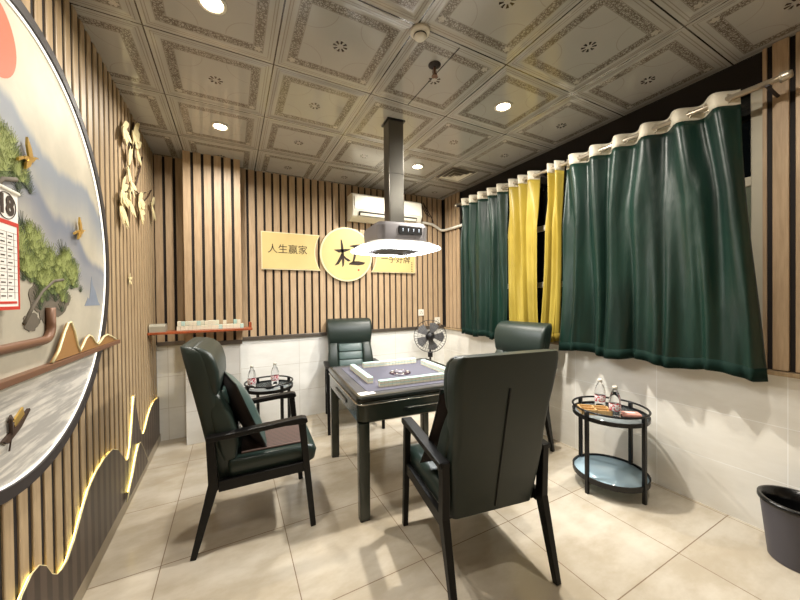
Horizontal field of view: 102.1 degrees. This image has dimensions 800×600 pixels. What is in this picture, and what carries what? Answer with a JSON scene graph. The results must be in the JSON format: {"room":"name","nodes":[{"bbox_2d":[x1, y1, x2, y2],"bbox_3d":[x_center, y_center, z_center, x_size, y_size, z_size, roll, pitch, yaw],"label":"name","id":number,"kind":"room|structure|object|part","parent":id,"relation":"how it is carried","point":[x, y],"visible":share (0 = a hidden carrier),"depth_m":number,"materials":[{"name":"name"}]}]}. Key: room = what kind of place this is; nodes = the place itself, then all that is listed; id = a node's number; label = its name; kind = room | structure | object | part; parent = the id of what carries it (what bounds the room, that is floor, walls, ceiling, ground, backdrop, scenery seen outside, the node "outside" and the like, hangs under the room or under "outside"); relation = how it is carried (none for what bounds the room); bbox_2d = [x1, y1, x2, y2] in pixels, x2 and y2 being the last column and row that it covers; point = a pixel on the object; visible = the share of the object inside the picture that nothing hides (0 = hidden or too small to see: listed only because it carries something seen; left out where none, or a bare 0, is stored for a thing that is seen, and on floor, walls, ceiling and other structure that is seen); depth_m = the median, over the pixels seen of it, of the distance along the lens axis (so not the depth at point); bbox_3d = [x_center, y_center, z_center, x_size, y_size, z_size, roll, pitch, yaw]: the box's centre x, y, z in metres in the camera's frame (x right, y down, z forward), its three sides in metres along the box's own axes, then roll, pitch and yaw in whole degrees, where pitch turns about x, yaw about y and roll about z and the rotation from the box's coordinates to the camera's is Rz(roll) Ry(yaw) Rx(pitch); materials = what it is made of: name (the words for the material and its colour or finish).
{"room":"mahjong room","nodes":[
{"label":"mahjong room","id":0,"kind":"room"},
{"bbox_2d":[0,0,156,599],"bbox_3d":[-1.070,-0.002,0.581,0.120,2.666,5.620,-1,1,-28],"label":"wall","id":1,"kind":"structure","parent":0,"point":[37,526],"depth_m":1.75,"materials":[{"name":"brown wood"}]},
{"bbox_2d":[0,0,119,505],"bbox_3d":[-1.263,-0.182,1.123,0.042,1.574,1.699,-1,1,-28],"label":"mural","id":2,"kind":"object","parent":1,"relation":"attached to","point":[51,347],"visible":0.96,"depth_m":1.17,"materials":[{"name":"multicoloured paint"}]},
{"bbox_2d":[0,184,20,309],"bbox_3d":[-1.096,-0.193,0.832,0.032,0.445,0.340,-1,1,-28],"label":"wall calendar","id":3,"kind":"object","parent":2,"relation":"attached to","point":[9,226],"visible":1,"depth_m":0.94,"materials":[{"name":"white paper"}]},
{"bbox_2d":[17,395,159,599],"bbox_3d":[-1.611,0.955,1.796,0.014,0.592,2.671,-1,1,-28],"label":"wall decoration","id":4,"kind":"object","parent":1,"relation":"attached to","point":[106,493],"visible":1,"depth_m":1.58,"materials":[{"name":"gold metal"}]},
{"bbox_2d":[126,442,148,501],"bbox_3d":[-1.826,1.129,2.249,0.015,0.244,0.574,-1,1,-28],"label":"wall panel","id":5,"kind":"object","parent":4,"relation":"attached to","point":[140,461],"visible":1,"depth_m":2.22,"materials":[{"name":"brown wood"}]},
{"bbox_2d":[73,434,160,599],"bbox_3d":[-1.004,1.294,0.619,0.035,0.072,5.418,-1,1,-28],"label":"baseboard","id":6,"kind":"structure","parent":1,"relation":"attached to","point":[82,589],"depth_m":1.73,"materials":[{"name":"stone"}]},
{"bbox_2d":[120,121,155,228],"bbox_3d":[-1.944,-0.875,2.412,0.038,0.842,1.048,-1,1,-28],"label":"ornament","id":7,"kind":"object","parent":1,"relation":"attached to","point":[135,135],"visible":1,"depth_m":2.19,"materials":[{"name":"metal"}]},
{"bbox_2d":[182,150,242,444],"bbox_3d":[-1.790,-0.017,3.121,0.468,2.666,0.231,-1,1,-28],"label":"wall pillar","id":8,"kind":"structure","parent":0,"point":[211,184],"depth_m":3.01,"materials":[{"name":"brown wood"}]},
{"bbox_2d":[147,322,252,334],"bbox_3d":[-1.764,0.252,2.909,0.788,0.068,0.168,-1,1,-28],"label":"wall shelf","id":9,"kind":"object","parent":8,"relation":"attached to","point":[250,323],"visible":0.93,"depth_m":2.84,"materials":[{"name":"red wood"}]},
{"bbox_2d":[149,324,166,332],"bbox_3d":[-2.054,0.237,2.747,0.110,0.066,0.110,-1,1,-28],"label":"pack","id":10,"kind":"object","parent":9,"relation":"on","point":[153,328],"visible":1,"depth_m":2.71},
{"bbox_2d":[218,340,242,344],"bbox_3d":[-1.734,0.407,3.028,0.463,0.040,0.030,-1,1,-28],"label":"trim","id":11,"kind":"structure","parent":8,"relation":"attached to","point":[229,342],"depth_m":3.08,"materials":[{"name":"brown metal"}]},
{"bbox_2d":[153,155,443,440],"bbox_3d":[-0.860,-0.033,3.792,3.260,2.666,0.120,-1,1,-28],"label":"wall","id":12,"kind":"structure","parent":0,"point":[276,302],"depth_m":3.56,"materials":[{"name":"brown wood"}]},
{"bbox_2d":[157,341,184,346],"bbox_3d":[-2.151,0.411,3.058,0.237,0.040,0.030,-1,1,-28],"label":"trim","id":13,"kind":"structure","parent":12,"relation":"attached to","point":[171,343],"depth_m":3.04,"materials":[{"name":"brown wood"}]},
{"bbox_2d":[261,231,319,270],"bbox_3d":[-1.183,-0.529,3.536,0.618,0.400,0.029,-1,1,-28],"label":"rectangular sign","id":14,"kind":"object","parent":12,"relation":"attached to","point":[279,250],"visible":1,"depth_m":3.51,"materials":[{"name":"gold metal"}]},
{"bbox_2d":[242,325,444,340],"bbox_3d":[-0.506,0.385,3.916,2.525,0.040,0.030,-1,1,-28],"label":"trim","id":15,"kind":"structure","parent":12,"relation":"attached to","point":[401,328],"depth_m":3.62,"materials":[{"name":"grey metal"}]},
{"bbox_2d":[319,227,371,281],"bbox_3d":[-0.629,-0.538,3.821,0.636,0.636,0.035,-1,1,-28],"label":"round sign","id":16,"kind":"object","parent":12,"relation":"attached to","point":[337,259],"visible":0.95,"depth_m":3.79,"materials":[{"name":"gold metal"}]},
{"bbox_2d":[347,193,421,223],"bbox_3d":[-0.172,-1.089,3.955,0.920,0.300,0.216,-1,1,-28],"label":"air conditioner","id":17,"kind":"object","parent":12,"relation":"attached to","point":[361,208],"visible":0.84,"depth_m":3.79,"materials":[{"name":"white plastic"}]},
{"bbox_3d":[-0.124,-1.122,3.862,0.880,0.157,0.007,-1,1,-28],"label":"panel","id":18,"kind":"part","parent":17,"relation":"part of","materials":[{"name":"white plastic"}]},
{"bbox_2d":[359,211,416,221],"bbox_3d":[-0.134,-1.004,3.885,0.760,0.058,0.053,-1,1,-28],"label":"outlet","id":19,"kind":"object","parent":17,"relation":"attached to","point":[371,215],"depth_m":3.82,"materials":[{"name":"plastic"}]},
{"bbox_2d":[371,256,414,272],"bbox_3d":[-0.079,-0.546,4.111,0.618,0.400,0.029,-1,1,-28],"label":"rectangular sign","id":20,"kind":"object","parent":12,"relation":"attached to","point":[383,264],"visible":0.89,"depth_m":4.10,"materials":[{"name":"gold metal"}]},
{"bbox_2d":[418,309,423,315],"bbox_3d":[0.281,0.168,4.312,0.086,0.086,0.010,-1,1,-28],"label":"wall socket","id":21,"kind":"object","parent":12,"relation":"attached to","point":[420,311],"visible":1,"depth_m":4.31,"materials":[{"name":"white plastic"}]},
{"bbox_2d":[422,203,433,222],"bbox_3d":[0.336,-1.173,4.321,0.267,0.255,0.010,-1,1,-28],"label":"power cable","id":22,"kind":"object","parent":12,"relation":"attached to","point":[423,203],"visible":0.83,"depth_m":4.33,"materials":[{"name":"black rubber"}]},
{"bbox_2d":[69,0,799,199],"bbox_3d":[0.418,-1.408,1.352,3.510,0.100,5.620,-1,1,-28],"label":"ceiling","id":23,"kind":"structure","parent":0,"point":[307,89],"depth_m":1.90,"materials":[{"name":"tile"}]},
{"bbox_2d":[197,0,226,14],"bbox_3d":[-0.849,-1.339,1.459,0.124,0.009,0.124,-1,1,-28],"label":"recessed light","id":24,"kind":"object","parent":23,"relation":"in","point":[216,7],"visible":1,"depth_m":1.47,"materials":[{"name":"white plastic"}]},
{"bbox_2d":[201,0,222,11],"bbox_3d":[-0.849,-1.342,1.459,0.092,0.002,0.092,-1,1,-28],"label":"diffuser","id":25,"kind":"object","parent":24,"relation":"attached to","point":[208,5],"depth_m":1.47,"materials":[{"name":"beige plastic"}]},
{"bbox_2d":[211,122,228,130],"bbox_3d":[-1.394,-1.343,2.505,0.124,0.009,0.124,-1,1,-28],"label":"recessed light","id":26,"kind":"object","parent":23,"relation":"in","point":[220,126],"visible":1,"depth_m":2.50,"materials":[{"name":"white plastic"}]},
{"bbox_2d":[214,124,226,129],"bbox_3d":[-1.394,-1.345,2.505,0.092,0.002,0.092,-1,1,-28],"label":"diffuser","id":27,"kind":"object","parent":26,"relation":"attached to","point":[216,126],"depth_m":2.50,"materials":[{"name":"beige plastic"}]},
{"bbox_2d":[351,117,440,256],"bbox_3d":[-0.047,-0.864,2.499,0.623,0.998,0.623,-1,1,-23],"label":"range hood","id":28,"kind":"object","parent":23,"relation":"hanging from","point":[394,237],"visible":1,"depth_m":2.43,"materials":[{"name":"grey metal"}]},
{"bbox_3d":[-0.042,-0.406,2.503,0.616,0.053,0.616,-1,1,-23],"label":"lamp shade","id":29,"kind":"part","parent":28,"relation":"part of","materials":[{"name":"white plastic"}]},
{"bbox_2d":[367,248,424,255],"bbox_3d":[-0.042,-0.375,2.503,0.406,0.012,0.406,-1,1,-23],"label":"grille","id":30,"kind":"object","parent":28,"relation":"attached to","point":[374,251],"depth_m":2.50,"materials":[{"name":"grey metal"}]},
{"bbox_3d":[0.076,-0.502,2.330,0.185,0.060,0.007,-1,1,-23],"label":"control panel","id":31,"kind":"part","parent":28,"relation":"part of","materials":[{"name":"plastic"}]},
{"bbox_2d":[412,164,422,168],"bbox_3d":[0.180,-1.367,3.314,0.124,0.009,0.124,-1,1,-28],"label":"recessed light","id":32,"kind":"object","parent":23,"relation":"in","point":[415,166],"visible":1,"depth_m":3.31,"materials":[{"name":"white plastic"}]},
{"bbox_2d":[410,23,429,42],"bbox_3d":[0.102,-1.335,1.631,0.100,0.043,0.100,-1,1,-28],"label":"smoke detector","id":33,"kind":"object","parent":23,"relation":"attached to","point":[419,32],"visible":1,"depth_m":1.61,"materials":[{"name":"white plastic"}]},
{"bbox_2d":[408,48,459,104],"bbox_3d":[0.187,-1.360,1.999,0.005,0.002,0.580,-1,1,-28],"label":"trim","id":34,"kind":"structure","parent":23,"relation":"attached to","point":[458,48],"depth_m":1.92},
{"bbox_2d":[428,60,440,77],"bbox_3d":[0.200,-1.327,1.870,0.072,0.066,0.072,-1,1,-28],"label":"sprinkler","id":35,"kind":"object","parent":23,"relation":"attached to","point":[434,65],"visible":1,"depth_m":1.86,"materials":[{"name":"brown metal"}]},
{"bbox_3d":[0.200,-1.352,1.870,0.072,0.016,0.072,-1,1,-28],"label":"plate","id":36,"kind":"part","parent":35,"relation":"part of","materials":[{"name":"brown metal"}]},
{"bbox_2d":[434,166,476,181],"bbox_3d":[0.610,-1.367,3.550,0.340,0.042,0.340,-1,1,-28],"label":"ceiling vent","id":37,"kind":"object","parent":23,"relation":"in","point":[455,174],"visible":1,"depth_m":3.54,"materials":[{"name":"white plastic"}]},
{"bbox_2d":[494,101,512,111],"bbox_3d":[0.730,-1.364,2.281,0.124,0.009,0.124,-1,1,-28],"label":"recessed light","id":38,"kind":"object","parent":23,"relation":"in","point":[502,106],"visible":1,"depth_m":2.28,"materials":[{"name":"white plastic"}]},
{"bbox_2d":[497,103,509,109],"bbox_3d":[0.730,-1.367,2.281,0.092,0.002,0.092,-1,1,-28],"label":"diffuser","id":39,"kind":"object","parent":38,"relation":"attached to","point":[500,106],"depth_m":2.28,"materials":[{"name":"beige plastic"}]},
{"bbox_2d":[82,409,799,599],"bbox_3d":[0.448,1.358,1.377,3.510,0.100,5.620,-1,1,-28],"label":"floor","id":40,"kind":"structure","parent":0,"point":[259,542],"depth_m":1.73,"materials":[{"name":"beige tile"}]},
{"bbox_2d":[180,337,315,560],"bbox_3d":[-0.905,0.777,2.002,0.680,1.086,0.590,-1,1,-25],"label":"armchair","id":41,"kind":"object","parent":40,"relation":"on","point":[204,358],"visible":0.88,"depth_m":1.74,"materials":[{"name":"black leather"}]},
{"bbox_3d":[-1.009,1.015,1.668,0.132,0.619,0.036,-1,1,-25],"label":"leg","id":42,"kind":"part","parent":41,"relation":"part of","materials":[{"name":"black paint"}]},
{"bbox_3d":[-1.110,0.611,1.908,0.234,0.748,0.515,-1,1,-25],"label":"backrest","id":43,"kind":"part","parent":41,"relation":"part of","materials":[{"name":"green leather"}]},
{"bbox_3d":[-1.030,0.679,1.945,0.134,0.338,0.262,-1,1,-25],"label":"pleated panel","id":44,"kind":"part","parent":41,"relation":"part of","materials":[{"name":"green leather"}]},
{"bbox_3d":[-0.767,0.700,1.771,0.504,0.055,0.055,-1,1,-25],"label":"armrest","id":45,"kind":"part","parent":41,"relation":"part of","materials":[{"name":"black paint"}]},
{"bbox_3d":[-0.851,0.966,2.028,0.460,0.065,0.552,-1,1,-25],"label":"seat frame","id":46,"kind":"part","parent":41,"relation":"part of","materials":[{"name":"black paint"}]},
{"bbox_2d":[241,425,300,453],"bbox_3d":[-0.804,0.846,2.049,0.355,0.012,0.400,-1,1,-25],"label":"mat","id":47,"kind":"object","parent":41,"relation":"on","point":[285,435],"visible":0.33,"depth_m":1.95,"materials":[{"name":"fabric"}]},
{"bbox_2d":[223,371,266,446],"bbox_3d":[-0.949,0.650,1.960,0.195,0.448,0.444,-1,1,-40],"label":"throw cushion","id":48,"kind":"object","parent":47,"relation":"on","point":[244,408],"visible":0.8,"depth_m":1.82,"materials":[{"name":"green leather"}]},
{"bbox_3d":[-0.809,0.906,2.046,0.472,0.106,0.496,-1,1,-25],"label":"seat","id":49,"kind":"part","parent":41,"relation":"part of","materials":[{"name":"green leather"}]},
{"bbox_3d":[-0.990,0.698,2.257,0.504,0.055,0.055,-1,1,-25],"label":"armrest","id":50,"kind":"part","parent":41,"relation":"part of","materials":[{"name":"black paint"}]},
{"bbox_3d":[-0.762,0.996,2.363,0.091,0.635,0.036,-1,1,-25],"label":"leg","id":51,"kind":"part","parent":41,"relation":"part of","materials":[{"name":"black paint"}]},
{"bbox_3d":[-0.539,0.998,1.875,0.091,0.635,0.036,-1,1,-25],"label":"leg","id":52,"kind":"part","parent":41,"relation":"part of","materials":[{"name":"black paint"}]},
{"bbox_2d":[244,375,292,422],"bbox_3d":[-1.174,1.017,2.910,0.420,0.585,0.420,0,1,37],"label":"side table","id":53,"kind":"object","parent":40,"relation":"on","point":[284,385],"visible":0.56,"depth_m":2.83,"materials":[{"name":"black metal"}]},
{"bbox_2d":[247,365,255,388],"bbox_3d":[-1.311,0.679,2.860,0.071,0.203,0.071,-1,1,-28],"label":"water bottle","id":54,"kind":"object","parent":53,"relation":"on","point":[251,379],"visible":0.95,"depth_m":2.84,"materials":[{"name":"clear plastic"}]},
{"bbox_3d":[-1.331,1.023,3.031,0.022,0.578,0.022,0,1,37],"label":"leg","id":55,"kind":"part","parent":53,"relation":"part of","materials":[{"name":"black metal"}]},
{"bbox_3d":[-1.176,0.780,2.908,0.408,0.027,0.408,0,1,37],"label":"frame","id":56,"kind":"part","parent":53,"relation":"part of","materials":[{"name":"black metal"}]},
{"bbox_3d":[-1.177,0.732,2.908,0.414,0.014,0.414,0,1,37],"label":"gallery rail","id":57,"kind":"part","parent":53,"relation":"part of","materials":[{"name":"black metal"}]},
{"bbox_3d":[-1.176,0.782,2.908,0.388,0.006,0.388,0,1,37],"label":"glass","id":58,"kind":"part","parent":53,"relation":"part of","materials":[{"name":"glass"}]},
{"bbox_2d":[271,362,278,384],"bbox_3d":[-1.152,0.676,2.977,0.071,0.203,0.071,-1,1,-28],"label":"water bottle","id":59,"kind":"object","parent":53,"relation":"on","point":[274,373],"visible":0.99,"depth_m":2.95,"materials":[{"name":"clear plastic"}]},
{"bbox_3d":[-1.016,1.022,2.789,0.022,0.578,0.022,0,1,37],"label":"leg","id":60,"kind":"part","parent":53,"relation":"part of","materials":[{"name":"black metal"}]},
{"bbox_3d":[-1.053,1.020,3.068,0.022,0.578,0.022,0,1,37],"label":"leg","id":61,"kind":"part","parent":53,"relation":"part of","materials":[{"name":"black metal"}]},
{"bbox_2d":[323,318,384,434],"bbox_3d":[-0.513,0.759,3.487,0.590,1.086,0.680,-1,1,-16],"label":"armchair","id":62,"kind":"object","parent":40,"relation":"on","point":[349,339],"visible":0.62,"depth_m":3.62,"materials":[{"name":"leather"}]},
{"bbox_3d":[-0.827,0.995,3.647,0.036,0.619,0.132,-1,1,-16],"label":"leg","id":63,"kind":"part","parent":62,"relation":"part of","materials":[{"name":"black paint"}]},
{"bbox_3d":[-0.764,0.685,3.386,0.055,0.055,0.504,-1,1,-16],"label":"armrest","id":64,"kind":"part","parent":62,"relation":"part of","materials":[{"name":"black paint"}]},
{"bbox_3d":[-0.695,0.988,3.151,0.036,0.635,0.091,-1,1,-16],"label":"leg","id":65,"kind":"part","parent":62,"relation":"part of","materials":[{"name":"black paint"}]},
{"bbox_3d":[-0.575,0.589,3.700,0.515,0.748,0.234,-1,1,-16],"label":"backrest","id":66,"kind":"part","parent":62,"relation":"part of","materials":[{"name":"green leather"}]},
{"bbox_3d":[-0.551,0.658,3.618,0.262,0.338,0.134,-1,1,-16],"label":"pleated panel","id":67,"kind":"part","parent":62,"relation":"part of","materials":[{"name":"green leather"}]},
{"bbox_2d":[329,358,445,522],"bbox_3d":[0.004,0.919,2.486,0.940,0.767,0.940,-1,1,-23],"label":"table","id":68,"kind":"object","parent":40,"relation":"on","point":[391,402],"visible":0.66,"depth_m":2.04,"materials":[{"name":"black wood"}]},
{"bbox_3d":[-0.547,1.011,2.710,0.066,0.568,0.066,-1,1,-23],"label":"leg","id":69,"kind":"part","parent":68,"relation":"part of","materials":[{"name":"green paint"}]},
{"bbox_3d":[-0.424,0.672,2.303,0.008,0.023,0.340,-1,1,-23],"label":"drawer","id":70,"kind":"part","parent":68,"relation":"part of","materials":[{"name":"black wood"}]},
{"bbox_3d":[-0.217,1.014,1.935,0.066,0.568,0.066,-1,1,-23],"label":"leg","id":71,"kind":"part","parent":68,"relation":"part of","materials":[{"name":"green paint"}]},
{"bbox_2d":[357,392,374,395],"bbox_3d":[-0.205,0.569,1.972,0.100,0.002,0.060,-1,1,-32],"label":"paper card","id":72,"kind":"object","parent":68,"relation":"on","point":[361,393],"visible":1,"depth_m":1.97,"materials":[{"name":"white paper"}]},
{"bbox_3d":[0.001,0.575,2.483,0.930,0.032,0.930,-1,1,-23],"label":"table frame","id":73,"kind":"part","parent":68,"relation":"part of","materials":[{"name":"black wood"}]},
{"bbox_3d":[0.183,0.668,2.058,0.340,0.023,0.008,-1,1,-23],"label":"drawer","id":74,"kind":"part","parent":68,"relation":"part of","materials":[{"name":"black wood"}]},
{"bbox_3d":[0.228,1.000,3.039,0.066,0.568,0.066,-1,1,-23],"label":"leg","id":75,"kind":"part","parent":68,"relation":"part of","materials":[{"name":"green paint"}]},
{"bbox_2d":[414,320,446,359],"bbox_3d":[0.379,0.765,4.028,0.309,1.038,0.309,-1,1,-39],"label":"pedestal fan","id":76,"kind":"object","parent":40,"relation":"on","point":[430,335],"visible":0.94,"depth_m":4.00,"materials":[{"name":"plastic"}]},
{"bbox_2d":[401,349,560,599],"bbox_3d":[0.376,0.766,1.673,0.590,1.086,0.680,-1,1,-19],"label":"armchair","id":77,"kind":"object","parent":40,"relation":"on","point":[491,450],"visible":1,"depth_m":1.42,"materials":[{"name":"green leather"}]},
{"bbox_3d":[0.036,0.992,1.852,0.036,0.635,0.091,-1,1,-19],"label":"leg","id":78,"kind":"part","parent":77,"relation":"part of","materials":[{"name":"black paint"}]},
{"bbox_3d":[0.344,0.896,1.772,0.496,0.106,0.472,-1,1,-19],"label":"seat","id":79,"kind":"part","parent":77,"relation":"part of","materials":[{"name":"green leather"}]},
{"bbox_3d":[0.112,0.692,1.615,0.055,0.055,0.504,-1,1,-19],"label":"armrest","id":80,"kind":"part","parent":77,"relation":"part of","materials":[{"name":"black paint"}]},
{"bbox_2d":[420,389,447,462],"bbox_3d":[0.347,0.627,1.615,0.464,0.451,0.192,-1,1,-20],"label":"throw cushion","id":81,"kind":"object","parent":77,"relation":"on","point":[441,412],"visible":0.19,"depth_m":1.53,"materials":[{"name":"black leather"}]},
{"bbox_3d":[0.205,1.004,1.367,0.036,0.619,0.132,-1,1,-19],"label":"leg","id":82,"kind":"part","parent":77,"relation":"part of","materials":[{"name":"black paint"}]},
{"bbox_3d":[0.360,0.956,1.729,0.552,0.065,0.460,-1,1,-19],"label":"seat frame","id":83,"kind":"part","parent":77,"relation":"part of","materials":[{"name":"black paint"}]},
{"bbox_3d":[0.445,0.598,1.460,0.515,0.748,0.234,-1,1,-19],"label":"backrest","id":84,"kind":"part","parent":77,"relation":"part of","materials":[{"name":"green leather"}]},
{"bbox_3d":[0.619,0.685,1.785,0.055,0.055,0.504,-1,1,-19],"label":"armrest","id":85,"kind":"part","parent":77,"relation":"part of","materials":[{"name":"black paint"}]},
{"bbox_3d":[0.702,0.997,1.534,0.036,0.619,0.132,-1,1,-19],"label":"leg","id":86,"kind":"part","parent":77,"relation":"part of","materials":[{"name":"black paint"}]},
{"bbox_2d":[494,321,554,451],"bbox_3d":[0.906,0.750,2.801,0.680,1.086,0.590,-1,1,-35],"label":"armchair","id":87,"kind":"object","parent":40,"relation":"on","point":[509,336],"visible":0.2,"depth_m":2.84,"materials":[{"name":"leather"}]},
{"bbox_3d":[1.088,0.578,2.926,0.234,0.748,0.515,-1,1,-35],"label":"backrest","id":88,"kind":"part","parent":87,"relation":"part of","materials":[{"name":"green leather"}]},
{"bbox_3d":[1.252,0.980,2.722,0.132,0.619,0.036,-1,1,-35],"label":"leg","id":89,"kind":"part","parent":87,"relation":"part of","materials":[{"name":"black paint"}]},
{"bbox_2d":[572,396,651,504],"bbox_3d":[1.456,1.010,2.245,0.470,0.555,0.470,-1,1,-23],"label":"side table","id":90,"kind":"object","parent":40,"relation":"on","point":[612,473],"visible":0.83,"depth_m":2.16,"materials":[{"name":"black metal"}]},
{"bbox_3d":[1.371,1.014,2.452,0.022,0.548,0.022,-1,1,-23],"label":"leg","id":91,"kind":"part","parent":90,"relation":"part of","materials":[{"name":"black metal"}]},
{"bbox_3d":[1.250,1.018,2.160,0.022,0.548,0.022,-1,1,-23],"label":"leg","id":92,"kind":"part","parent":90,"relation":"part of","materials":[{"name":"black metal"}]},
{"bbox_2d":[577,404,611,415],"bbox_3d":[1.359,0.769,2.262,0.190,0.034,0.120,0,1,14],"label":"tray","id":93,"kind":"object","parent":90,"relation":"on","point":[600,409],"visible":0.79,"depth_m":2.25,"materials":[{"name":"brown wood"}]},
{"bbox_2d":[594,378,605,405],"bbox_3d":[1.475,0.683,2.384,0.071,0.203,0.071,-1,1,-28],"label":"water bottle","id":94,"kind":"object","parent":90,"relation":"on","point":[599,395],"visible":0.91,"depth_m":2.36,"materials":[{"name":"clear plastic"}]},
{"bbox_3d":[1.454,0.787,2.243,0.458,0.027,0.458,-1,1,-23],"label":"frame","id":95,"kind":"part","parent":90,"relation":"part of","materials":[{"name":"black metal"}]},
{"bbox_3d":[1.458,1.190,2.247,0.438,0.006,0.438,-1,1,-23],"label":"shelf glass","id":96,"kind":"part","parent":90,"relation":"part of","materials":[{"name":"glass"}]},
{"bbox_3d":[1.458,1.192,2.247,0.458,0.035,0.458,-1,1,-23],"label":"shelf frame","id":97,"kind":"part","parent":90,"relation":"part of","materials":[{"name":"black metal"}]},
{"bbox_3d":[1.454,0.789,2.243,0.438,0.006,0.438,-1,1,-23],"label":"glass","id":98,"kind":"part","parent":90,"relation":"part of","materials":[{"name":"clear glass"}]},
{"bbox_3d":[1.453,0.739,2.243,0.464,0.014,0.464,-1,1,-23],"label":"gallery rail","id":99,"kind":"part","parent":90,"relation":"part of","materials":[{"name":"black metal"}]},
{"bbox_2d":[609,385,620,416],"bbox_3d":[1.460,0.685,2.196,0.071,0.203,0.071,-1,1,-28],"label":"water bottle","id":100,"kind":"object","parent":90,"relation":"on","point":[614,398],"visible":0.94,"depth_m":2.17,"materials":[{"name":"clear plastic"}]},
{"bbox_3d":[1.663,1.012,2.331,0.022,0.548,0.022,-1,1,-23],"label":"leg","id":101,"kind":"part","parent":90,"relation":"part of","materials":[{"name":"black metal"}]},
{"bbox_2d":[621,411,641,416],"bbox_3d":[1.560,0.774,2.191,0.120,0.024,0.070,-1,1,12],"label":"packet","id":102,"kind":"object","parent":90,"relation":"on","point":[623,413],"visible":0.75,"depth_m":2.17,"materials":[{"name":"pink paper"}]},
{"bbox_3d":[1.542,1.016,2.038,0.022,0.548,0.022,-1,1,-23],"label":"leg","id":103,"kind":"part","parent":90,"relation":"part of","materials":[{"name":"black metal"}]},
{"bbox_2d":[756,485,799,572],"bbox_3d":[1.959,1.139,1.588,0.278,0.302,0.278,-1,1,-28],"label":"waste bin","id":104,"kind":"object","parent":40,"relation":"on","point":[780,505],"visible":1,"depth_m":1.58,"materials":[{"name":"grey plastic"}]},
{"bbox_2d":[442,31,799,529],"bbox_3d":[1.914,-0.048,2.136,0.170,2.666,5.620,-1,1,-28],"label":"wall","id":105,"kind":"structure","parent":0,"point":[714,437],"depth_m":1.92,"materials":[{"name":"beige tile"}]},
{"bbox_2d":[420,222,461,231],"bbox_3d":[0.509,-0.983,4.149,0.427,0.126,0.493,-1,1,-28],"label":"drain pipe","id":106,"kind":"object","parent":105,"relation":"attached to","point":[425,223],"visible":0.81,"depth_m":4.32,"materials":[{"name":"white plastic"}]},
{"bbox_2d":[461,52,762,328],"bbox_3d":[1.438,-0.504,2.992,0.060,1.758,2.660,-1,1,-28],"label":"window","id":107,"kind":"structure","parent":105,"relation":"in","point":[747,73],"depth_m":2.06,"materials":[{"name":"metal"}]},
{"bbox_3d":[1.439,-0.417,2.993,0.006,1.544,2.620,-1,1,-28],"label":"pane","id":108,"kind":"part","parent":107,"relation":"part of","materials":[{"name":"black glass"}]},
{"bbox_3d":[1.895,-0.417,2.101,0.008,0.511,0.543,-1,1,-28],"label":"panel","id":109,"kind":"part","parent":107,"relation":"part of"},
{"bbox_2d":[444,327,799,378],"bbox_3d":[1.899,0.392,2.108,0.135,0.024,5.380,-1,1,-28],"label":"trim","id":110,"kind":"structure","parent":105,"relation":"attached to","point":[769,372],"depth_m":1.73,"materials":[{"name":"brown wood"}]},
{"bbox_2d":[454,69,793,207],"bbox_3d":[1.387,-1.131,2.828,0.236,0.097,2.700,-1,1,-28],"label":"curtain rod","id":111,"kind":"object","parent":105,"relation":"attached to","point":[783,76],"visible":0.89,"depth_m":1.89,"materials":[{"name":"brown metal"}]},
{"bbox_2d":[460,183,507,339],"bbox_3d":[0.909,-0.387,3.598,0.113,1.626,0.744,-1,1,-28],"label":"curtain","id":112,"kind":"object","parent":111,"relation":"hanging from","point":[483,244],"visible":0.97,"depth_m":3.56,"materials":[{"name":"green fabric"}]},
{"bbox_2d":[508,171,539,322],"bbox_3d":[1.173,-0.405,3.100,0.131,1.558,0.378,-1,1,-28],"label":"curtain","id":113,"kind":"object","parent":111,"relation":"hanging from","point":[524,196],"visible":0.85,"depth_m":3.07,"materials":[{"name":"yellow fabric"}]},
{"bbox_2d":[541,160,563,341],"bbox_3d":[1.326,-0.400,2.821,0.117,1.549,0.253,-1,1,-5],"label":"curtain","id":114,"kind":"object","parent":111,"relation":"hanging from","point":[552,282],"visible":0.9,"depth_m":2.79,"materials":[{"name":"yellow fabric"}]},
{"bbox_2d":[558,89,767,381],"bbox_3d":[1.626,-0.367,2.231,0.125,1.605,1.217,-1,1,-28],"label":"curtain","id":115,"kind":"object","parent":111,"relation":"hanging from","point":[659,268],"visible":1,"depth_m":2.08,"materials":[{"name":"green fabric"}]}
]}

